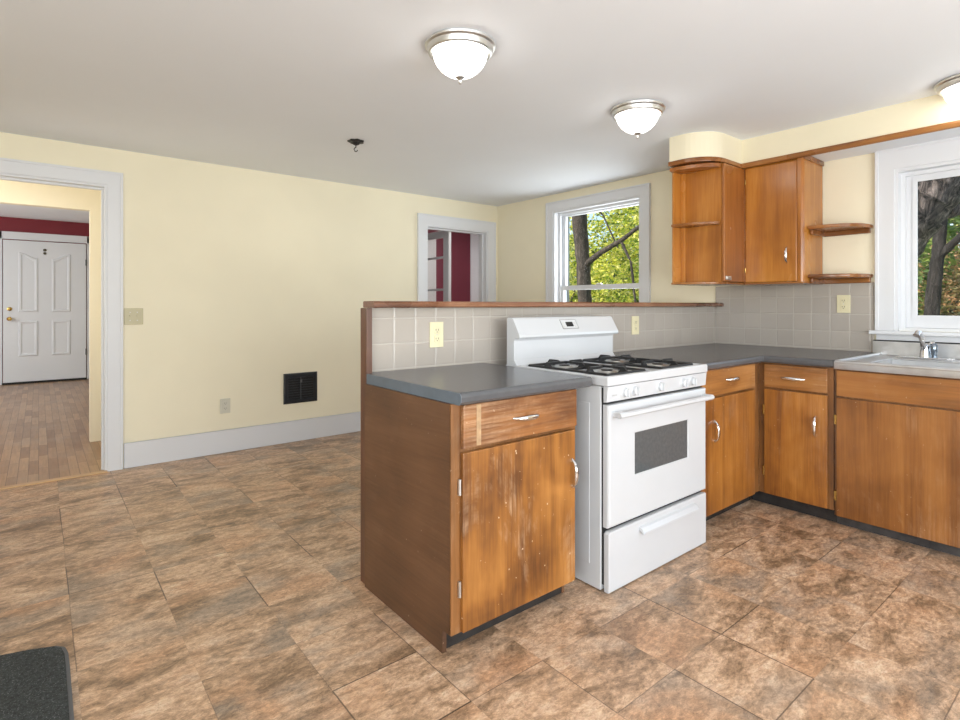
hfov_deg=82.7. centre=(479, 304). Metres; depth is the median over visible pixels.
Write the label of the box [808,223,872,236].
corner shelf
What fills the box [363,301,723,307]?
ledge cap
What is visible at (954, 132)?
ceiling
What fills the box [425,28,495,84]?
ceiling light
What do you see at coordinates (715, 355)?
countertop
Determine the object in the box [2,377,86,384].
door threshold
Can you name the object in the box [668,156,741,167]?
trim
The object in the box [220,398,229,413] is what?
wall outlet
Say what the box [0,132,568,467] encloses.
wall
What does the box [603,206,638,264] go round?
tree
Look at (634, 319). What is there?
wall outlet
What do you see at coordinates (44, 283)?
door
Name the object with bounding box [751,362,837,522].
base cabinet
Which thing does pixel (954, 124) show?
trim
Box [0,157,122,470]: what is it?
trim
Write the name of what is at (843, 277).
corner shelf
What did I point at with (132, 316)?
light switch
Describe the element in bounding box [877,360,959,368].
basin
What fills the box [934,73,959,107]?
ceiling light
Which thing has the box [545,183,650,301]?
window
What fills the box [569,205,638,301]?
tree
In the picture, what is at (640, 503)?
gas stove
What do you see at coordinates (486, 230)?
trim
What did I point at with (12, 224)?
wall
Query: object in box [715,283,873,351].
wall tile
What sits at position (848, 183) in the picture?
wall
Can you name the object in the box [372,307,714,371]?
tile
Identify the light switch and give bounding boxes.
[124,308,142,324]
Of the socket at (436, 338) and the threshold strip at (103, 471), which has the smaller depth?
the socket at (436, 338)
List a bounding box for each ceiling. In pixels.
[0,0,959,206]
[0,204,88,222]
[813,127,959,161]
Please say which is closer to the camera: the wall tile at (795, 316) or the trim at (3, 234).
the wall tile at (795, 316)
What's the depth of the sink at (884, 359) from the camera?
3.05 m
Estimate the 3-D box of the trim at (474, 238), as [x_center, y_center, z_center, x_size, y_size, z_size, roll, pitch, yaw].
[-0.065,0.035,8.414,0.190,2.350,0.040,0,0,-39]
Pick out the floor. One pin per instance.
(228, 585)
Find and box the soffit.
[669,95,959,168]
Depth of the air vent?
4.86 m
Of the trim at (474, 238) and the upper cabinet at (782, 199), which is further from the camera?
the trim at (474, 238)
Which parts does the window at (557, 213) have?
sash, sash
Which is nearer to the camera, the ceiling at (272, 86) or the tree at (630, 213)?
the ceiling at (272, 86)
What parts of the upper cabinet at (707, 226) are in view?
corner post, door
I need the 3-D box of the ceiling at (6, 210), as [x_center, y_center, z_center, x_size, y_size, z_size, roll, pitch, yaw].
[-5.801,-1.415,6.369,4.400,0.150,5.200,0,0,-39]
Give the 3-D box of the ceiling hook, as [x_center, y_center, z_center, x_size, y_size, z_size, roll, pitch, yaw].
[-0.864,-1.107,3.804,0.115,0.077,0.118,0,0,-39]
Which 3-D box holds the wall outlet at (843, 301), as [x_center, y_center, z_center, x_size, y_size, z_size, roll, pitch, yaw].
[2.402,-0.007,3.601,0.009,0.118,0.078,0,0,-39]
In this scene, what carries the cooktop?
in the gas stove
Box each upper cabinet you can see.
[670,163,744,285]
[744,156,823,285]
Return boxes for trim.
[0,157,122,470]
[0,231,88,384]
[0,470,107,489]
[361,308,371,583]
[417,213,495,301]
[470,234,478,301]
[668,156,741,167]
[741,120,959,168]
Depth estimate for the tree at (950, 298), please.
8.00 m
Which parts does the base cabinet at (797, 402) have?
handle, drawer, door, handle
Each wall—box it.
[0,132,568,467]
[0,180,100,441]
[0,216,88,382]
[428,229,469,307]
[498,153,959,342]
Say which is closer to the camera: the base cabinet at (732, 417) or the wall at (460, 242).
the base cabinet at (732, 417)
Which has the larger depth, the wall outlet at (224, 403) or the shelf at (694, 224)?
the wall outlet at (224, 403)
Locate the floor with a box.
[0,379,959,719]
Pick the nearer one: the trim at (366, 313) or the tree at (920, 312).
the trim at (366, 313)
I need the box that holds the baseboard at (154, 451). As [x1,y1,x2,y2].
[124,411,360,468]
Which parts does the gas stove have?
burner, clock plate, burner, burner, knob, knob, oven door, storage drawer, control panel, burner, knob, handle, handle, knob, knob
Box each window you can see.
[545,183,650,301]
[869,136,959,342]
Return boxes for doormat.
[0,646,73,719]
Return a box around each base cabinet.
[365,384,578,653]
[701,363,758,520]
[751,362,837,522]
[834,369,959,556]
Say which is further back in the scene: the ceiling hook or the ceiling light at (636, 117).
the ceiling hook
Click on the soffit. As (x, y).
(931, 110)
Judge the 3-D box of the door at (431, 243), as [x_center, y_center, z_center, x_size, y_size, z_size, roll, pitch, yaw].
[-0.989,0.110,7.673,0.880,2.200,0.030,0,0,-39]
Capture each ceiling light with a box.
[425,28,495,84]
[610,99,665,138]
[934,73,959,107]
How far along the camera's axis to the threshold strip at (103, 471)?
3.75 m
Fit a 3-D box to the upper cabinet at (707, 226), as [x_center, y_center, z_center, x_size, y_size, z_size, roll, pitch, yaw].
[1.704,-0.543,3.872,0.752,0.806,0.330,0,0,-39]
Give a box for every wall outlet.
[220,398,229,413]
[430,322,442,347]
[631,316,638,334]
[837,295,849,312]
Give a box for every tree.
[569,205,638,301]
[569,216,601,301]
[574,235,638,301]
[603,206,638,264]
[918,176,959,256]
[918,215,959,315]
[918,233,959,315]
[918,238,959,315]
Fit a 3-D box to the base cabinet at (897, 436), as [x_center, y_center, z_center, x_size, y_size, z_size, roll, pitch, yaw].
[2.766,0.777,2.548,0.754,0.866,1.720,0,0,-39]
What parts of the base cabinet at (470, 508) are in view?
panel, frame, door, drawer, handle, handle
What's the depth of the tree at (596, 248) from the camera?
22.19 m
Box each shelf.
[671,221,719,227]
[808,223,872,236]
[808,273,872,283]
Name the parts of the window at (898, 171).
sill, sash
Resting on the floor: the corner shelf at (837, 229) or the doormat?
the doormat
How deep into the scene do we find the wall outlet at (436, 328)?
2.61 m
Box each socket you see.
[434,327,439,332]
[434,336,439,341]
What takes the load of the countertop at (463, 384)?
on the base cabinet at (470, 508)
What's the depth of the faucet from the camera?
3.10 m
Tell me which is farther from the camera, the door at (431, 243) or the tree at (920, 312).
the tree at (920, 312)
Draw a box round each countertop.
[367,363,592,405]
[613,343,873,369]
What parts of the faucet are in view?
spout, plate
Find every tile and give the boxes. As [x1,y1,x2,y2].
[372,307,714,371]
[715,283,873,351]
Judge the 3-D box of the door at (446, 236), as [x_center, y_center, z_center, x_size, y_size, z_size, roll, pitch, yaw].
[-0.619,0.140,6.962,0.040,2.120,0.800,0,0,-39]
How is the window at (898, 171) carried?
in the wall at (848, 183)
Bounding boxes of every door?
[3,240,86,382]
[428,231,450,300]
[428,239,435,300]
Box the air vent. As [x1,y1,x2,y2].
[283,371,316,403]
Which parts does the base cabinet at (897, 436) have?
false panel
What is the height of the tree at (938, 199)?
4.931 m
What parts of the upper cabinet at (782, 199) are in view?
door, handle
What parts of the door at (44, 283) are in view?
panel, panel, panel, panel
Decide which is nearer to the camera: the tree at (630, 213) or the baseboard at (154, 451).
the baseboard at (154, 451)
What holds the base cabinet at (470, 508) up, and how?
on the floor
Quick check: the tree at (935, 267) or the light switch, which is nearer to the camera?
the light switch
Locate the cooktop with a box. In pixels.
[506,358,706,385]
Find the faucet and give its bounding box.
[897,330,953,360]
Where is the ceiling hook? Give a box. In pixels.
[347,139,363,151]
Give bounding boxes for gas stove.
[506,316,714,593]
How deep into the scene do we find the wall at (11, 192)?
4.81 m
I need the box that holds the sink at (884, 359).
[834,340,959,378]
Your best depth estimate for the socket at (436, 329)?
2.61 m
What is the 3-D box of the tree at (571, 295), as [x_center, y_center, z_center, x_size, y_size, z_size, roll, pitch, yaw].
[3.081,-1.290,23.870,5.147,6.415,3.581,0,0,32]
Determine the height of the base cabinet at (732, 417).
0.868 m

